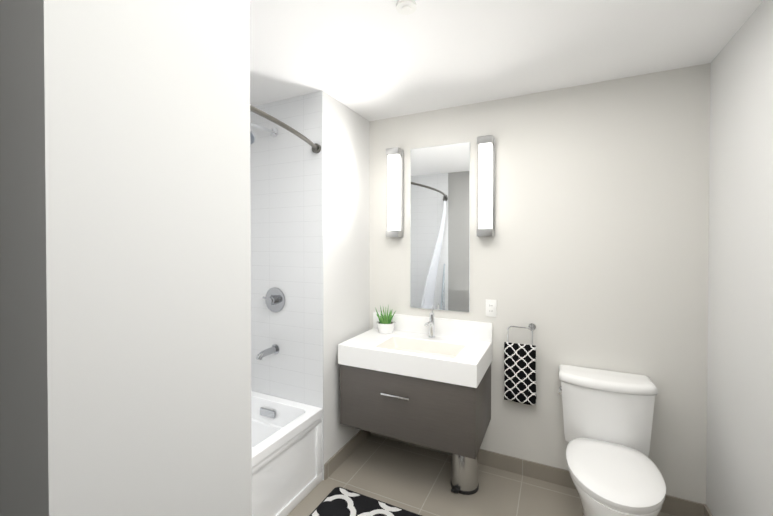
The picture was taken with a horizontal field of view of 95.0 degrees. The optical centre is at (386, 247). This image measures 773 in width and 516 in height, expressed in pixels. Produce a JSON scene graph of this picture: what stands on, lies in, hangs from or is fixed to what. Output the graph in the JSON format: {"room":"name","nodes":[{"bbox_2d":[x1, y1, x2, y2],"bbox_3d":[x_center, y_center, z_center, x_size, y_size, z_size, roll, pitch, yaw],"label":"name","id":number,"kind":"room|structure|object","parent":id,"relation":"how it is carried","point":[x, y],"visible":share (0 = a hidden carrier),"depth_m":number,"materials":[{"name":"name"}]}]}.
{"room":"bathroom","nodes":[
{"label":"bathroom","id":0,"kind":"room"},
{"bbox_2d":[0,0,772,515],"bbox_3d":[-0.318,0.264,0.921,3.050,2.500,3.800,0,1,26],"label":"wall","id":1,"kind":"structure","parent":0,"point":[634,224],"depth_m":1.35,"materials":[{"name":"white paint"}]},
{"bbox_2d":[250,122,277,144],"bbox_3d":[-0.864,-0.730,2.218,0.256,0.171,0.463,0,1,26],"label":"shower head","id":2,"kind":"object","parent":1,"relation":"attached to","point":[274,132],"visible":0.31,"depth_m":2.28},
{"bbox_2d":[250,105,320,152],"bbox_3d":[-0.744,-0.627,1.500,0.193,0.060,1.662,0,1,26],"label":"shower curtain rod","id":3,"kind":"object","parent":1,"relation":"attached to","point":[316,147],"visible":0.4,"depth_m":1.84,"materials":[{"name":"silver metal"}]},
{"bbox_2d":[250,91,323,479],"bbox_3d":[-1.110,0.256,1.685,0.760,2.500,1.670,0,1,26],"label":"tiled wall","id":4,"kind":"structure","parent":1,"relation":"attached to","point":[286,179],"depth_m":2.38,"materials":[{"name":"white tile"}]},
{"bbox_2d":[256,344,279,359],"bbox_3d":[-0.801,0.700,2.365,0.068,0.071,0.170,0,1,26],"label":"tub spout","id":5,"kind":"object","parent":4,"relation":"attached to","point":[274,349],"visible":1,"depth_m":2.36,"materials":[{"name":"silver metal"}]},
{"bbox_2d":[262,287,284,311],"bbox_3d":[-0.777,0.358,2.410,0.170,0.170,0.062,0,1,26],"label":"shower valve","id":6,"kind":"object","parent":4,"relation":"attached to","point":[274,298],"visible":1,"depth_m":2.41,"materials":[{"name":"silver metal"}]},
{"bbox_2d":[324,430,369,479],"bbox_3d":[-0.273,1.447,2.544,0.012,0.100,0.578,0,1,26],"label":"baseboard","id":7,"kind":"structure","parent":1,"relation":"attached to","point":[337,459],"depth_m":2.48,"materials":[{"name":"tile"}]},
{"bbox_2d":[386,147,403,236],"bbox_3d":[0.061,-0.412,2.677,0.110,0.665,0.093,0,1,26],"label":"sconce","id":8,"kind":"object","parent":1,"relation":"attached to","point":[395,155],"visible":1,"depth_m":2.64,"materials":[{"name":"white glass"}]},
{"bbox_2d":[338,312,492,458],"bbox_3d":[0.197,0.844,2.374,0.910,0.660,0.541,0,1,26],"label":"bathroom vanity","id":9,"kind":"object","parent":1,"relation":"attached to","point":[408,379],"visible":0.98,"depth_m":2.19,"materials":[{"name":"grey wood"}]},
{"bbox_2d":[375,306,395,333],"bbox_3d":[-0.003,0.527,2.655,0.149,0.214,0.149,0,1,26],"label":"succulent plant","id":10,"kind":"object","parent":9,"relation":"on","point":[385,324],"visible":1,"depth_m":2.63,"materials":[{"name":"green plant"}]},
{"bbox_2d":[424,305,435,337],"bbox_3d":[0.298,0.524,2.466,0.052,0.225,0.167,0,1,26],"label":"faucet","id":11,"kind":"object","parent":9,"relation":"on","point":[431,323],"visible":1,"depth_m":2.50,"materials":[{"name":"silver metal"}]},
{"bbox_2d":[410,142,469,311],"bbox_3d":[0.382,-0.143,2.569,0.445,1.190,0.012,0,1,26],"label":"mirror","id":12,"kind":"object","parent":1,"relation":"attached to","point":[440,227],"visible":1,"depth_m":2.56,"materials":[{"name":"white mirror"}]},
{"bbox_2d":[477,135,494,236],"bbox_3d":[0.668,-0.409,2.383,0.110,0.665,0.093,0,1,26],"label":"sconce","id":13,"kind":"object","parent":1,"relation":"attached to","point":[486,185],"visible":1,"depth_m":2.35,"materials":[{"name":"white glass"}]},
{"bbox_2d":[486,299,496,316],"bbox_3d":[0.714,0.413,2.417,0.072,0.116,0.008,0,1,26],"label":"electrical outlet plate","id":14,"kind":"object","parent":1,"relation":"attached to","point":[491,308],"visible":1,"depth_m":2.41,"materials":[{"name":"white plastic"}]},
{"bbox_2d":[504,323,536,404],"bbox_3d":[0.872,0.746,2.307,0.198,0.507,0.075,0,1,26],"label":"towel ring","id":15,"kind":"object","parent":1,"relation":"attached to","point":[520,372],"visible":1,"depth_m":2.28,"materials":[{"name":"black fabric"}]},
{"bbox_2d":[370,432,706,515],"bbox_3d":[0.804,1.449,2.384,2.090,0.100,0.012,0,1,26],"label":"baseboard","id":16,"kind":"structure","parent":1,"relation":"attached to","point":[674,506],"depth_m":2.29,"materials":[{"name":"tile"}]},
{"bbox_2d":[703,505,711,515],"bbox_3d":[1.490,1.459,1.415,0.012,0.100,1.080,0,1,26],"label":"baseboard","id":17,"kind":"structure","parent":1,"relation":"attached to","point":[706,512],"depth_m":1.91,"materials":[{"name":"tile"}]},
{"bbox_2d":[287,435,673,515],"bbox_3d":[-0.336,1.544,0.898,3.250,0.060,3.920,0,1,26],"label":"floor","id":18,"kind":"structure","parent":0,"point":[414,479],"depth_m":2.21,"materials":[{"name":"tile"}]},
{"bbox_2d":[251,391,322,515],"bbox_3d":[-1.105,1.271,1.694,0.750,0.470,1.651,0,1,26],"label":"bathtub","id":19,"kind":"object","parent":18,"relation":"on","point":[286,436],"visible":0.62,"depth_m":2.08,"materials":[{"name":"white ceramic"}]},
{"bbox_2d":[309,487,421,515],"bbox_3d":[-0.058,1.495,1.796,0.821,0.017,0.531,0,1,26],"label":"bath mat","id":20,"kind":"object","parent":18,"relation":"on","point":[338,501],"visible":0.98,"depth_m":2.02,"materials":[{"name":"black fabric"}]},
{"bbox_2d":[451,453,478,494],"bbox_3d":[0.488,1.350,2.223,0.174,0.300,0.199,0,1,26],"label":"pedal bin","id":21,"kind":"object","parent":18,"relation":"on","point":[464,475],"visible":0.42,"depth_m":2.16,"materials":[{"name":"silver metal"}]},
{"bbox_2d":[558,365,665,515],"bbox_3d":[1.143,1.122,1.810,0.476,0.766,0.725,0,1,26],"label":"toilet","id":22,"kind":"object","parent":18,"relation":"on","point":[608,420],"visible":1,"depth_m":1.90,"materials":[{"name":"white ceramic"}]},
{"bbox_2d":[250,0,762,120],"bbox_3d":[-0.336,-1.016,0.871,3.250,0.060,3.920,0,1,26],"label":"ceiling","id":23,"kind":"structure","parent":0,"point":[371,60],"depth_m":1.75,"materials":[{"name":"white paint"}]},
{"bbox_2d":[396,0,416,14],"bbox_3d":[0.081,-0.981,1.448,0.084,0.020,0.084,0,1,26],"label":"smoke detector","id":24,"kind":"object","parent":23,"relation":"attached to","point":[405,7],"visible":0.96,"depth_m":1.44,"materials":[{"name":"white plastic"}]}
]}

